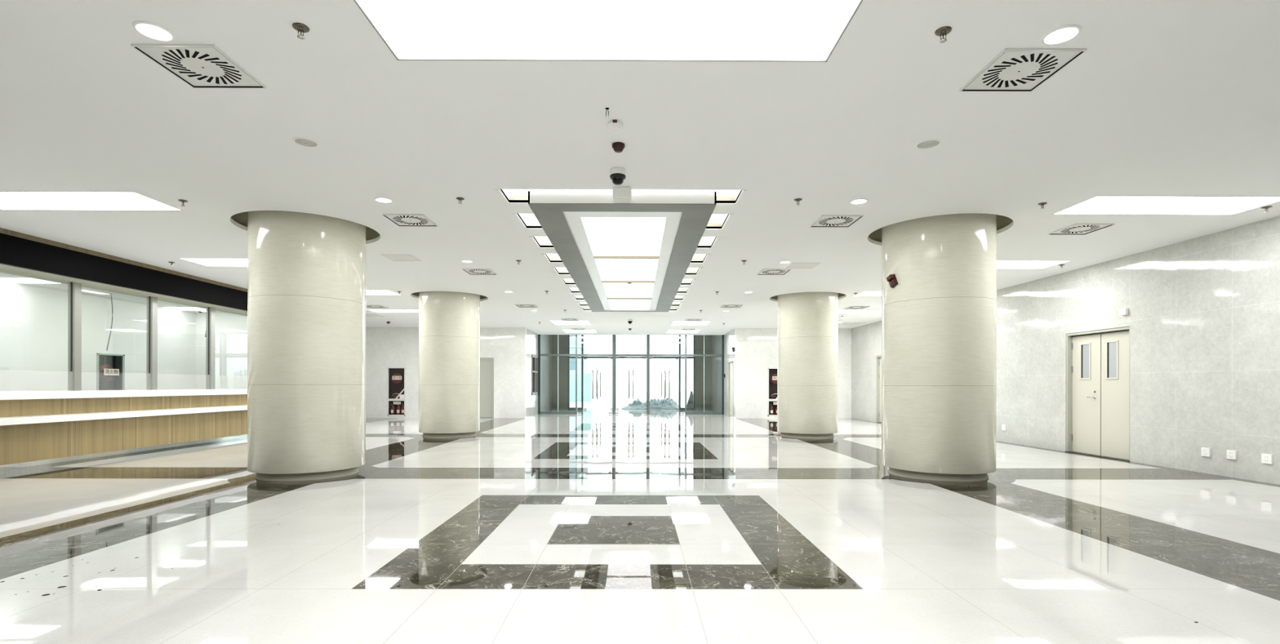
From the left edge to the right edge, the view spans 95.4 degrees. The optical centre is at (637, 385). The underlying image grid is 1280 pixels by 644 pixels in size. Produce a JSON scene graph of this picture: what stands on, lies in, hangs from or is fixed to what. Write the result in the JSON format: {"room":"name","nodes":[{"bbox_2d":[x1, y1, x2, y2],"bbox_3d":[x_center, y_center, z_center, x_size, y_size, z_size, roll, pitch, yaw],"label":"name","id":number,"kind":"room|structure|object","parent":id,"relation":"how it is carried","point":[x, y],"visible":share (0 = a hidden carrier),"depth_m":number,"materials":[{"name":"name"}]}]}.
{"room":"lobby","nodes":[
{"label":"lobby","id":0,"kind":"room"},
{"bbox_2d":[0,280,195,391],"bbox_3d":[-11.812,-0.495,9.905,0.250,3.550,25.900,0,0,0],"label":"wall","id":1,"kind":"structure","parent":0,"point":[33,320],"depth_m":12.34,"materials":[{"name":"white paint"}]},
{"bbox_2d":[96,353,124,390],"bbox_3d":[-11.793,0.253,12.915,0.214,1.895,0.680,0,0,0],"label":"fire extinguisher cabinet","id":2,"kind":"object","parent":1,"relation":"attached to","point":[105,362],"visible":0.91,"depth_m":12.98,"materials":[{"name":"black"}]},
{"bbox_2d":[0,272,224,312],"bbox_3d":[-10.808,-1.938,6.234,1.715,0.040,18.350,0,0,0],"label":"ceiling","id":3,"kind":"structure","parent":0,"point":[61,286],"depth_m":12.28,"materials":[{"name":"white paint"}]},
{"bbox_2d":[0,278,58,283],"bbox_3d":[-11.228,-1.912,10.657,0.820,0.011,0.500,0,0,0],"label":"light panel","id":4,"kind":"object","parent":3,"relation":"attached to","point":[9,280],"visible":0.83,"depth_m":10.67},
{"bbox_2d":[106,293,113,351],"bbox_3d":[-10.994,-1.318,12.114,0.018,1.203,0.145,0,0,0],"label":"hanging cable","id":5,"kind":"object","parent":3,"relation":"hanging from","point":[110,293],"visible":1,"depth_m":12.15,"materials":[{"name":"grey plastic"}]},
{"bbox_2d":[164,306,206,310],"bbox_3d":[-11.243,-1.912,14.577,0.820,0.011,0.500,0,0,0],"label":"light panel","id":6,"kind":"object","parent":3,"relation":"attached to","point":[172,308],"visible":0.79,"depth_m":14.55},
{"bbox_2d":[195,312,247,389],"bbox_3d":[-10.533,-0.493,15.470,2.350,3.550,0.120,0,0,0],"label":"wall","id":7,"kind":"structure","parent":0,"point":[231,329],"depth_m":15.41,"materials":[{"name":"white paint"}]},
{"bbox_2d":[0,227,247,292],"bbox_3d":[-9.197,-2.226,7.940,0.060,0.078,14.950,0,0,0],"label":"trim","id":8,"kind":"structure","parent":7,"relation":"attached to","point":[4,231],"depth_m":10.09,"materials":[{"name":"grey metal"}]},
{"bbox_2d":[365,327,526,417],"bbox_3d":[-8.087,-0.488,22.994,7.300,3.550,0.250,0,0,0],"label":"wall","id":9,"kind":"structure","parent":0,"point":[385,347],"depth_m":22.86,"materials":[{"name":"white stone"}]},
{"bbox_2d":[387,367,405,416],"bbox_3d":[-9.485,0.259,22.957,0.703,1.910,0.214,0,0,0],"label":"fire extinguisher cabinet","id":10,"kind":"object","parent":9,"relation":"attached to","point":[397,391],"visible":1,"depth_m":23.06,"materials":[{"name":"metal"}]},
{"bbox_2d":[480,357,493,417],"bbox_3d":[-6.150,0.101,22.949,0.975,2.378,0.175,0,0,0],"label":"door","id":11,"kind":"structure","parent":9,"relation":"in","point":[486,364],"depth_m":22.91,"materials":[{"name":"beige wood"}]},
{"bbox_2d":[526,328,552,417],"bbox_3d":[-4.586,-0.808,26.733,0.270,4.200,7.200,0,0,0],"label":"wall","id":12,"kind":"structure","parent":0,"point":[546,340],"depth_m":26.91,"materials":[{"name":"paint"}]},
{"bbox_2d":[531,355,537,395],"bbox_3d":[-4.498,-0.422,25.088,0.135,1.690,1.510,0,0,0],"label":"window","id":13,"kind":"structure","parent":12,"relation":"in","point":[534,358],"depth_m":25.23,"materials":[{"name":"grey glass"}]},
{"bbox_2d":[551,334,568,409],"bbox_3d":[-4.200,-0.807,30.534,1.070,4.200,0.400,0,0,0],"label":"wall","id":14,"kind":"structure","parent":0,"point":[562,339],"depth_m":30.34,"materials":[{"name":"grey stone"}]},
{"bbox_2d":[567,334,695,410],"bbox_3d":[-0.335,-0.800,30.399,6.650,4.200,0.100,0,0,0],"label":"window","id":15,"kind":"structure","parent":14,"relation":"in","point":[582,357],"depth_m":30.36,"materials":[{"name":"grey metal"}]},
{"bbox_2d":[583,358,612,409],"bbox_3d":[-2.051,-0.063,30.392,1.590,2.680,0.162,0,0,0],"label":"door","id":16,"kind":"structure","parent":15,"relation":"attached to","point":[584,358],"depth_m":30.31,"materials":[{"name":"silver glass"}]},
{"bbox_2d":[649,358,679,409],"bbox_3d":[1.343,-0.058,30.405,1.583,2.680,0.162,0,0,0],"label":"door","id":17,"kind":"structure","parent":15,"relation":"attached to","point":[650,358],"depth_m":30.33,"materials":[{"name":"silver glass"}]},
{"bbox_2d":[0,0,1279,334],"bbox_3d":[-1.589,-2.463,11.404,20.600,0.420,29.220,0,0,0],"label":"ceiling","id":18,"kind":"structure","parent":0,"point":[1164,97],"depth_m":5.25,"materials":[{"name":"white paint"}]},
{"bbox_2d":[0,191,182,210],"bbox_3d":[-7.049,-2.271,7.158,2.330,0.021,0.730,0,0,0],"label":"ceiling light panel","id":19,"kind":"object","parent":18,"relation":"attached to","point":[9,200],"visible":0.87,"depth_m":7.18,"materials":[{"name":"white plastic"}]},
{"bbox_2d":[0,263,247,315],"bbox_3d":[-9.602,-2.011,7.938,0.710,0.510,14.950,0,0,0],"label":"soffit","id":20,"kind":"structure","parent":18,"relation":"attached to","point":[8,269],"depth_m":10.52,"materials":[{"name":"white paint"}]},
{"bbox_2d":[0,232,247,311],"bbox_3d":[-9.202,-1.974,7.940,0.090,0.427,14.950,0,0,0],"label":"fascia","id":21,"kind":"object","parent":20,"relation":"attached to","point":[15,251],"depth_m":10.09,"materials":[{"name":"black"}]},
{"bbox_2d":[132,20,175,40],"bbox_3d":[-3.075,-2.249,3.700,0.212,0.012,0.212,0,0,0],"label":"recessed light","id":22,"kind":"object","parent":18,"relation":"in","point":[153,30],"visible":1,"depth_m":3.69,"materials":[{"name":"white plastic"}]},
{"bbox_2d":[130,44,266,88],"bbox_3d":[-3.077,-2.247,4.118,0.548,0.016,0.548,0,0,0],"label":"ceiling vent","id":23,"kind":"object","parent":18,"relation":"in","point":[197,65],"visible":1,"depth_m":4.08,"materials":[{"name":"white metal"}]},
{"bbox_2d":[177,257,247,266],"bbox_3d":[-7.047,-2.271,10.748,2.300,0.021,0.730,0,0,0],"label":"ceiling light panel","id":24,"kind":"object","parent":18,"relation":"attached to","point":[203,261],"visible":0.49,"depth_m":10.76,"materials":[{"name":"white plastic"}]},
{"bbox_2d":[292,22,309,39],"bbox_3d":[-2.120,-2.221,3.662,0.096,0.064,0.096,0,0,0],"label":"sprinkler","id":25,"kind":"object","parent":18,"relation":"attached to","point":[300,27],"visible":1,"depth_m":3.65,"materials":[{"name":"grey metal"}]},
{"bbox_2d":[292,137,319,147],"bbox_3d":[-3.079,-2.250,5.398,0.218,0.010,0.218,0,0,0],"label":"ceiling speaker","id":26,"kind":"object","parent":18,"relation":"attached to","point":[302,141],"visible":1,"depth_m":5.39,"materials":[{"name":"white plastic"}]},
{"bbox_2d":[294,138,316,146],"bbox_3d":[-3.079,-2.250,5.398,0.182,0.004,0.182,0,0,0],"label":"grille","id":27,"kind":"object","parent":26,"relation":"attached to","point":[302,142],"depth_m":5.39,"materials":[{"name":"grey"}]},
{"bbox_2d":[365,313,383,316],"bbox_3d":[-8.818,-2.261,18.866,0.920,0.007,0.820,0,0,0],"label":"access panel","id":28,"kind":"object","parent":18,"relation":"attached to","point":[366,314],"visible":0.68,"depth_m":18.85,"materials":[{"name":"white metal"}]},
{"bbox_2d":[365,305,389,308],"bbox_3d":[-7.526,-2.255,16.701,0.548,0.016,0.548,0,0,0],"label":"ceiling vent","id":29,"kind":"object","parent":18,"relation":"in","point":[367,306],"visible":0.88,"depth_m":16.79,"materials":[{"name":"white metal"}]},
{"bbox_2d":[365,289,401,295],"bbox_3d":[-7.061,-2.271,14.208,2.280,0.021,0.790,0,0,0],"label":"ceiling light panel","id":30,"kind":"object","parent":18,"relation":"attached to","point":[368,292],"visible":0.37,"depth_m":14.26,"materials":[{"name":"white plastic"}]},
{"bbox_2d":[373,196,393,203],"bbox_3d":[-3.088,-2.249,7.070,0.212,0.012,0.212,0,0,0],"label":"recessed light","id":31,"kind":"object","parent":18,"relation":"in","point":[381,199],"visible":1,"depth_m":7.05,"materials":[{"name":"white plastic"}]},
{"bbox_2d":[367,309,418,312],"bbox_3d":[-7.024,-2.271,17.748,2.200,0.021,0.690,0,0,0],"label":"ceiling light panel","id":32,"kind":"object","parent":18,"relation":"attached to","point":[373,310],"visible":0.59,"depth_m":17.71,"materials":[{"name":"white plastic"}]},
{"bbox_2d":[381,254,421,261],"bbox_3d":[-4.186,-2.254,10.304,0.520,0.007,0.520,0,0,0],"label":"access panel","id":33,"kind":"object","parent":18,"relation":"attached to","point":[393,257],"visible":1,"depth_m":10.26,"materials":[{"name":"white metal"}]},
{"bbox_2d":[382,213,437,226],"bbox_3d":[-3.097,-2.247,7.938,0.548,0.016,0.548,0,0,0],"label":"ceiling vent","id":34,"kind":"object","parent":18,"relation":"in","point":[400,220],"visible":1,"depth_m":7.92,"materials":[{"name":"white metal"}]},
{"bbox_2d":[462,268,497,275],"bbox_3d":[-3.127,-2.247,11.518,0.548,0.016,0.548,0,0,0],"label":"ceiling vent","id":35,"kind":"object","parent":18,"relation":"in","point":[470,271],"visible":1,"depth_m":11.50,"materials":[{"name":"white metal"}]},
{"bbox_2d":[515,304,537,307],"bbox_3d":[-3.149,-2.247,16.488,0.548,0.016,0.548,0,0,0],"label":"ceiling vent","id":36,"kind":"object","parent":18,"relation":"in","point":[517,305],"visible":1,"depth_m":16.46,"materials":[{"name":"white metal"}]},
{"bbox_2d":[560,318,578,320],"bbox_3d":[-2.322,-2.246,19.921,0.548,0.016,0.548,0,0,0],"label":"ceiling vent","id":37,"kind":"object","parent":18,"relation":"in","point":[562,319],"visible":1,"depth_m":19.93,"materials":[{"name":"white metal"}]},
{"bbox_2d":[550,320,591,324],"bbox_3d":[-2.412,-2.264,21.076,1.370,0.021,1.430,0,0,0],"label":"ceiling light panel","id":38,"kind":"object","parent":18,"relation":"attached to","point":[555,322],"visible":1,"depth_m":21.11,"materials":[{"name":"white plastic"}]},
{"bbox_2d":[562,329,597,333],"bbox_3d":[-2.419,-2.264,24.356,1.360,0.021,1.370,0,0,0],"label":"ceiling light panel","id":39,"kind":"object","parent":18,"relation":"attached to","point":[564,331],"visible":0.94,"depth_m":24.29,"materials":[{"name":"white plastic"}]},
{"bbox_2d":[353,0,862,62],"bbox_3d":[-0.171,-2.260,2.527,2.977,0.021,3.016,0,0,0],"label":"ceiling light panel","id":40,"kind":"object","parent":18,"relation":"attached to","point":[609,30],"visible":1,"depth_m":3.69,"materials":[{"name":"white plastic"}]},
{"bbox_2d":[607,120,622,131],"bbox_3d":[-0.195,-2.224,4.997,0.136,0.053,0.140,0,0,0],"label":"smoke detector","id":41,"kind":"object","parent":18,"relation":"attached to","point":[614,125],"visible":1,"depth_m":4.96,"materials":[{"name":"white plastic"}]},
{"bbox_2d":[609,167,626,185],"bbox_3d":[-0.210,-2.173,6.079,0.168,0.154,0.168,0,0,0],"label":"dome camera","id":42,"kind":"object","parent":18,"relation":"attached to","point":[617,175],"visible":1,"depth_m":6.02,"materials":[{"name":"white plastic"}]},
{"bbox_2d":[612,142,624,152],"bbox_3d":[-0.182,-2.216,5.439,0.120,0.068,0.120,0,0,0],"label":"detector","id":43,"kind":"object","parent":18,"relation":"attached to","point":[618,147],"visible":1,"depth_m":5.40,"materials":[{"name":"red plastic"}]},
{"bbox_2d":[494,189,747,311],"bbox_3d":[-0.211,-2.301,12.219,2.909,0.130,11.060,0,0,0],"label":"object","id":44,"kind":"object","parent":18,"relation":"attached to","point":[517,205],"depth_m":9.11,"materials":[{"name":"white"}]},
{"bbox_2d":[521,213,538,222],"bbox_3d":[-1.503,-2.346,8.140,0.166,0.014,0.359,0,0,0],"label":"light","id":45,"kind":"object","parent":44,"relation":"attached to","point":[528,217],"depth_m":8.12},
{"bbox_2d":[537,236,550,241],"bbox_3d":[-1.507,-2.346,9.320,0.164,0.014,0.262,0,0,0],"label":"light","id":46,"kind":"object","parent":44,"relation":"attached to","point":[541,238],"depth_m":9.29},
{"bbox_2d":[548,253,559,257],"bbox_3d":[-1.511,-2.346,10.526,0.165,0.014,0.268,0,0,0],"label":"light","id":47,"kind":"object","parent":44,"relation":"attached to","point":[553,255],"depth_m":10.52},
{"bbox_2d":[505,189,613,195],"bbox_3d":[-0.942,-2.345,7.050,1.280,0.014,0.190,0,0,0],"label":"light","id":48,"kind":"object","parent":44,"relation":"attached to","point":[511,192],"depth_m":6.99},
{"bbox_2d":[631,189,737,195],"bbox_3d":[0.566,-2.342,7.054,1.268,0.014,0.211,0,0,0],"label":"light","id":49,"kind":"object","parent":44,"relation":"attached to","point":[719,192],"depth_m":6.99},
{"bbox_2d":[693,253,704,257],"bbox_3d":[1.095,-2.341,10.506,0.184,0.014,0.267,0,0,0],"label":"light","id":50,"kind":"object","parent":44,"relation":"attached to","point":[695,255],"depth_m":10.50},
{"bbox_2d":[699,236,713,242],"bbox_3d":[1.099,-2.341,9.330,0.184,0.014,0.316,0,0,0],"label":"light","id":51,"kind":"object","parent":44,"relation":"attached to","point":[705,239],"depth_m":9.33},
{"bbox_2d":[708,213,725,222],"bbox_3d":[1.103,-2.341,8.146,0.185,0.014,0.400,0,0,0],"label":"light","id":52,"kind":"object","parent":44,"relation":"attached to","point":[716,218],"depth_m":8.14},
{"bbox_2d":[612,186,631,202],"bbox_3d":[-0.179,-2.179,6.662,0.216,0.142,0.155,0,0,0],"label":"junction cover","id":53,"kind":"object","parent":18,"relation":"attached to","point":[620,194],"visible":1,"depth_m":6.58,"materials":[{"name":"white plastic"}]},
{"bbox_2d":[528,191,716,311],"bbox_3d":[-0.200,-2.174,11.714,2.184,0.148,9.930,0,0,0],"label":"ceiling light fixture","id":54,"kind":"object","parent":18,"relation":"attached to","point":[650,242],"visible":1,"depth_m":8.45,"materials":[{"name":"grey metal"}]},
{"bbox_2d":[562,211,682,310],"bbox_3d":[-0.204,-2.129,11.732,1.504,0.010,9.414,0,0,0],"label":"skylight","id":55,"kind":"object","parent":54,"relation":"on","point":[639,248],"depth_m":9.33,"materials":[{"name":"white"}]},
{"bbox_2d":[581,217,666,256],"bbox_3d":[-0.186,-2.143,8.509,1.085,0.010,2.276,0,0,0],"label":"diffuser","id":56,"kind":"object","parent":54,"relation":"attached to","point":[606,236],"depth_m":8.31,"materials":[{"name":"plastic"}]},
{"bbox_2d":[594,258,658,280],"bbox_3d":[-0.195,-2.143,10.804,1.085,0.010,2.266,0,0,0],"label":"diffuser","id":57,"kind":"object","parent":54,"relation":"attached to","point":[606,269],"depth_m":10.78,"materials":[{"name":"plastic"}]},
{"bbox_2d":[602,282,653,297],"bbox_3d":[-0.204,-2.143,13.104,1.085,0.010,2.286,0,0,0],"label":"diffuser","id":58,"kind":"object","parent":54,"relation":"attached to","point":[611,290],"depth_m":13.09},
{"bbox_2d":[608,299,651,309],"bbox_3d":[-0.212,-2.143,15.329,1.085,0.010,2.116,0,0,0],"label":"diffuser","id":59,"kind":"object","parent":54,"relation":"attached to","point":[612,304],"depth_m":15.36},
{"bbox_2d":[666,329,701,333],"bbox_3d":[1.891,-2.256,24.417,1.360,0.021,1.420,0,0,0],"label":"ceiling light panel","id":60,"kind":"object","parent":18,"relation":"attached to","point":[668,331],"visible":0.81,"depth_m":24.57,"materials":[{"name":"white plastic"}]},
{"bbox_2d":[671,321,711,325],"bbox_3d":[1.908,-2.256,21.127,1.350,0.021,1.360,0,0,0],"label":"ceiling light panel","id":61,"kind":"object","parent":18,"relation":"attached to","point":[693,323],"visible":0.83,"depth_m":21.31,"materials":[{"name":"white plastic"}]},
{"bbox_2d":[720,304,742,307],"bbox_3d":[2.647,-2.238,16.470,0.548,0.016,0.548,0,0,0],"label":"ceiling vent","id":62,"kind":"object","parent":18,"relation":"in","point":[722,305],"visible":1,"depth_m":16.42,"materials":[{"name":"white metal"}]},
{"bbox_2d":[756,268,791,275],"bbox_3d":[2.683,-2.237,11.500,0.548,0.016,0.548,0,0,0],"label":"ceiling vent","id":63,"kind":"object","parent":18,"relation":"in","point":[764,271],"visible":1,"depth_m":11.46,"materials":[{"name":"white metal"}]},
{"bbox_2d":[785,262,820,268],"bbox_3d":[3.092,-2.241,10.912,0.520,0.007,0.520,0,0,0],"label":"access panel","id":64,"kind":"object","parent":18,"relation":"attached to","point":[793,265],"visible":1,"depth_m":10.90,"materials":[{"name":"white metal"}]},
{"bbox_2d":[809,214,863,227],"bbox_3d":[2.703,-2.237,7.950,0.548,0.016,0.548,0,0,0],"label":"ceiling vent","id":65,"kind":"object","parent":18,"relation":"in","point":[824,220],"visible":1,"depth_m":7.93,"materials":[{"name":"white metal"}]},
{"bbox_2d":[838,322,865,324],"bbox_3d":[7.673,-2.234,21.130,0.920,0.007,0.920,0,0,0],"label":"ceiling light panel","id":66,"kind":"object","parent":18,"relation":"attached to","point":[840,323],"visible":0.78,"depth_m":21.09,"materials":[{"name":"white plastic"}]},
{"bbox_2d":[844,306,869,308],"bbox_3d":[6.272,-2.232,16.684,0.548,0.016,0.548,0,0,0],"label":"ceiling vent","id":67,"kind":"object","parent":18,"relation":"in","point":[849,307],"visible":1,"depth_m":16.69,"materials":[{"name":"white metal"}]},
{"bbox_2d":[849,198,868,204],"bbox_3d":[2.694,-2.240,7.092,0.212,0.012,0.212,0,0,0],"label":"recessed light","id":68,"kind":"object","parent":18,"relation":"in","point":[858,201],"visible":1,"depth_m":7.08,"materials":[{"name":"white plastic"}]},
{"bbox_2d":[838,310,881,314],"bbox_3d":[6.575,-2.248,17.890,2.380,0.021,0.870,0,0,0],"label":"ceiling light panel","id":69,"kind":"object","parent":18,"relation":"attached to","point":[840,312],"visible":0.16,"depth_m":17.92,"materials":[{"name":"white plastic"}]},
{"bbox_2d":[853,291,881,296],"bbox_3d":[6.589,-2.248,14.265,2.380,0.021,0.780,0,0,0],"label":"ceiling light panel","id":70,"kind":"object","parent":18,"relation":"attached to","point":[864,293],"visible":0.27,"depth_m":14.38,"materials":[{"name":"white plastic"}]},
{"bbox_2d":[915,138,941,149],"bbox_3d":[2.698,-2.240,5.410,0.218,0.010,0.218,0,0,0],"label":"ceiling speaker","id":71,"kind":"object","parent":18,"relation":"attached to","point":[930,143],"visible":1,"depth_m":5.41,"materials":[{"name":"grey"}]},
{"bbox_2d":[917,140,938,147],"bbox_3d":[2.698,-2.240,5.410,0.182,0.004,0.182,0,0,0],"label":"grille","id":72,"kind":"object","parent":71,"relation":"attached to","point":[923,144],"depth_m":5.41,"materials":[{"name":"grey"}]},
{"bbox_2d":[934,26,951,42],"bbox_3d":[1.935,-2.214,3.687,0.096,0.064,0.096,0,0,10],"label":"sprinkler","id":73,"kind":"object","parent":18,"relation":"attached to","point":[944,30],"visible":1,"depth_m":3.68,"materials":[{"name":"silver metal"}]},
{"bbox_2d":[959,48,1087,92],"bbox_3d":[2.718,-2.237,4.150,0.548,0.016,0.548,0,0,0],"label":"ceiling vent","id":74,"kind":"object","parent":18,"relation":"in","point":[1013,69],"visible":1,"depth_m":4.12,"materials":[{"name":"white metal"}]},
{"bbox_2d":[996,260,1071,269],"bbox_3d":[6.603,-2.248,10.820,2.380,0.021,0.750,0,0,0],"label":"ceiling light panel","id":75,"kind":"object","parent":18,"relation":"attached to","point":[1018,264],"visible":0.43,"depth_m":10.79,"materials":[{"name":"white plastic"}]},
{"bbox_2d":[1040,23,1081,44],"bbox_3d":[2.707,-2.240,3.722,0.212,0.012,0.212,0,0,0],"label":"recessed light","id":76,"kind":"object","parent":18,"relation":"in","point":[1060,34],"visible":1,"depth_m":3.71,"materials":[{"name":"white plastic"}]},
{"bbox_2d":[1047,223,1115,235],"bbox_3d":[6.332,-2.231,8.334,0.548,0.016,0.548,0,0,0],"label":"ceiling vent","id":77,"kind":"object","parent":18,"relation":"in","point":[1076,228],"visible":1,"depth_m":8.32,"materials":[{"name":"white metal"}]},
{"bbox_2d":[1051,195,1279,214],"bbox_3d":[6.616,-2.248,7.265,2.380,0.021,0.740,0,0,0],"label":"ceiling light panel","id":78,"kind":"object","parent":18,"relation":"attached to","point":[1097,205],"visible":0.93,"depth_m":7.30,"materials":[{"name":"white plastic"}]},
{"bbox_2d":[0,409,1279,643],"bbox_3d":[-1.605,1.357,13.844,20.600,0.120,34.100,0,0,0],"label":"floor","id":79,"kind":"structure","parent":0,"point":[701,529],"depth_m":4.83,"materials":[{"name":"tile"}]},
{"bbox_2d":[0,388,247,472],"bbox_3d":[-9.532,0.689,7.939,0.900,1.190,14.950,0,0,0],"label":"reception desk","id":80,"kind":"object","parent":79,"relation":"on","point":[38,428],"depth_m":10.20,"materials":[{"name":"wood"}]},
{"bbox_2d":[0,269,247,391],"bbox_3d":[-9.681,-0.834,7.938,0.115,1.855,14.822,0,0,0],"label":"window","id":81,"kind":"structure","parent":80,"relation":"on","point":[74,289],"depth_m":11.55,"materials":[{"name":"silver metal"}]},
{"bbox_2d":[0,388,247,399],"bbox_3d":[-9.606,0.155,7.938,0.750,0.122,14.950,0,0,0],"label":"countertop","id":82,"kind":"structure","parent":80,"relation":"on","point":[4,395],"depth_m":10.20,"materials":[{"name":"white"}]},
{"bbox_2d":[247,210,365,481],"bbox_3d":[-4.779,-0.683,8.464,1.492,3.950,1.492,0,0,0],"label":"round column","id":83,"kind":"structure","parent":79,"relation":"on","point":[306,272],"depth_m":7.84,"materials":[{"name":"beige stone"}]},
{"bbox_2d":[418,291,479,438],"bbox_3d":[-4.817,-0.683,14.909,1.492,3.950,1.492,0,0,0],"label":"round column","id":84,"kind":"structure","parent":79,"relation":"on","point":[449,322],"depth_m":14.27,"materials":[{"name":"beige stone"}]},
{"bbox_2d":[777,291,838,438],"bbox_3d":[4.342,-0.668,14.919,1.492,3.950,1.492,0,0,0],"label":"round column","id":85,"kind":"structure","parent":79,"relation":"on","point":[807,322],"depth_m":14.28,"materials":[{"name":"beige stone"}]},
{"bbox_2d":[881,213,996,481],"bbox_3d":[4.383,-0.668,8.535,1.492,3.950,1.492,0,0,0],"label":"round column","id":86,"kind":"structure","parent":79,"relation":"on","point":[939,322],"depth_m":7.90,"materials":[{"name":"beige stone"}]},
{"bbox_2d":[886,274,897,288],"bbox_3d":[3.635,-1.492,8.325,0.087,0.195,0.165,0,0,-16],"label":"fire alarm","id":87,"kind":"object","parent":86,"relation":"attached to","point":[891,278],"visible":1,"depth_m":8.30,"materials":[{"name":"red plastic"}]},
{"bbox_2d":[657,334,721,335],"bbox_3d":[-0.299,-2.575,26.049,8.292,0.650,0.100,0,0,0],"label":"wall header","id":88,"kind":"structure","parent":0,"point":[657,335],"depth_m":26.07,"materials":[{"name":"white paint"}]},
{"bbox_2d":[537,334,724,414],"bbox_3d":[-0.299,-0.475,26.024,8.300,3.550,0.150,0,0,0],"label":"window","id":89,"kind":"structure","parent":88,"relation":"in","point":[613,354],"depth_m":25.95,"materials":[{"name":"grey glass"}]},
{"bbox_2d":[577,355,612,413],"bbox_3d":[-1.917,-0.013,25.993,1.555,2.580,0.162,0,0,0],"label":"door","id":90,"kind":"structure","parent":89,"relation":"attached to","point":[578,356],"depth_m":25.92,"materials":[{"name":"silver glass"}]},
{"bbox_2d":[614,355,647,413],"bbox_3d":[-0.308,-0.011,25.999,1.462,2.580,0.162,0,0,0],"label":"door","id":91,"kind":"structure","parent":89,"relation":"attached to","point":[615,356],"depth_m":25.92,"materials":[{"name":"silver glass"}]},
{"bbox_2d":[649,355,684,413],"bbox_3d":[1.306,-0.008,26.005,1.566,2.580,0.162,0,0,0],"label":"door","id":92,"kind":"structure","parent":89,"relation":"attached to","point":[650,356],"depth_m":25.93,"materials":[{"name":"silver glass"}]},
{"bbox_2d":[695,335,711,410],"bbox_3d":[3.540,-0.794,30.564,1.090,4.200,0.400,0,0,0],"label":"wall","id":93,"kind":"structure","parent":0,"point":[699,339],"depth_m":30.36,"materials":[{"name":"grey stone"}]},
{"bbox_2d":[711,328,734,417],"bbox_3d":[3.970,-0.793,26.765,0.258,4.200,7.200,0,0,0],"label":"wall","id":94,"kind":"structure","parent":0,"point":[716,340],"depth_m":27.09,"materials":[{"name":"grey stone"}]},
{"bbox_2d":[728,360,733,416],"bbox_3d":[3.898,0.141,24.090,0.120,2.290,1.250,0,0,0],"label":"door","id":95,"kind":"structure","parent":94,"relation":"in","point":[731,364],"depth_m":24.33,"materials":[{"name":"beige wood"}]},
{"bbox_2d":[734,328,851,418],"bbox_3d":[6.133,-0.465,23.049,4.556,3.550,0.250,0,0,0],"label":"wall","id":96,"kind":"structure","parent":0,"point":[755,348],"depth_m":22.92,"materials":[{"name":"paint"}]},
{"bbox_2d":[767,368,777,416],"bbox_3d":[5.462,0.274,23.014,0.700,1.910,0.214,0,0,0],"label":"cabinet","id":97,"kind":"object","parent":96,"relation":"attached to","point":[771,372],"visible":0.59,"depth_m":23.12,"materials":[{"name":"metal"}]},
{"bbox_2d":[851,215,1279,484],"bbox_3d":[8.571,-0.461,9.983,0.220,3.550,25.900,0,0,0],"label":"wall","id":98,"kind":"structure","parent":0,"point":[1203,317],"depth_m":9.25,"materials":[{"name":"grey stone"}]},
{"bbox_2d":[875,355,881,422],"bbox_3d":[8.516,0.140,20.108,0.170,2.348,0.946,0,0,0],"label":"door","id":99,"kind":"structure","parent":98,"relation":"in","point":[878,360],"depth_m":20.54,"materials":[{"name":"beige wood"}]},
{"bbox_2d":[1065,326,1130,461],"bbox_3d":[8.552,0.150,10.753,0.230,2.328,1.496,0,0,0],"label":"door","id":100,"kind":"structure","parent":98,"relation":"in","point":[1098,362],"depth_m":10.78,"materials":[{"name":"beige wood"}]},
{"bbox_2d":[1120,308,1128,315],"bbox_3d":[8.429,-1.272,10.092,0.066,0.112,0.124,0,0,0],"label":"emergency light","id":101,"kind":"object","parent":98,"relation":"attached to","point":[1122,311],"visible":1,"depth_m":10.05,"materials":[{"name":"white plastic"}]},
{"bbox_2d":[1200,447,1210,457],"bbox_3d":[8.453,0.999,8.662,0.021,0.128,0.128,0,0,0],"label":"wall socket","id":102,"kind":"object","parent":98,"relation":"attached to","point":[1204,451],"visible":1,"depth_m":8.65,"materials":[{"name":"white plastic"}]},
{"bbox_2d":[1226,449,1236,459],"bbox_3d":[8.454,0.992,8.287,0.021,0.128,0.128,0,0,0],"label":"wall socket","id":103,"kind":"object","parent":98,"relation":"attached to","point":[1232,455],"visible":1,"depth_m":8.28,"materials":[{"name":"white plastic"}]},
{"bbox_2d":[1261,453,1272,464],"bbox_3d":[8.456,0.992,7.822,0.021,0.128,0.128,0,0,0],"label":"wall socket","id":104,"kind":"object","parent":98,"relation":"attached to","point":[1265,458],"visible":1,"depth_m":7.82,"materials":[{"name":"white plastic"}]},
{"label":"outside","id":105,"kind":"structure","parent":0,"visible":0},
{"bbox_2d":[569,391,693,409],"bbox_3d":[-0.290,1.410,75.374,120.000,0.180,89.250,0,0,0],"label":"ground","id":106,"kind":"structure","parent":105,"point":[604,402],"depth_m":56.55,"materials":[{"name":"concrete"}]},
{"bbox_2d":[569,334,587,373],"bbox_3d":[-14.906,-3.455,61.868,18.650,9.500,8.150,0,0,0],"label":"building","id":107,"kind":"structure","parent":106,"relation":"on","point":[572,337],"depth_m":57.98,"materials":[{"name":"white metal"}]},
{"bbox_2d":[569,373,591,402],"bbox_3d":[-6.647,0.179,44.995,6.050,2.260,0.100,0,0,0],"label":"hoarding","id":108,"kind":"object","parent":106,"relation":"on","point":[587,376],"visible":0.28,"depth_m":44.99,"materials":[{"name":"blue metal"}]},
{"bbox_2d":[621,397,681,409],"bbox_3d":[0.760,1.003,32.306,3.389,0.627,2.024,0,0,0],"label":"tarpaulin","id":109,"kind":"object","parent":106,"relation":"on","point":[664,404],"visible":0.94,"depth_m":31.69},
{"bbox_2d":[686,391,693,408],"bbox_3d":[3.094,0.818,32.109,1.078,1.004,1.603,0,0,0],"label":"sacking","id":110,"kind":"object","parent":106,"relation":"on","point":[690,404],"visible":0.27,"depth_m":31.67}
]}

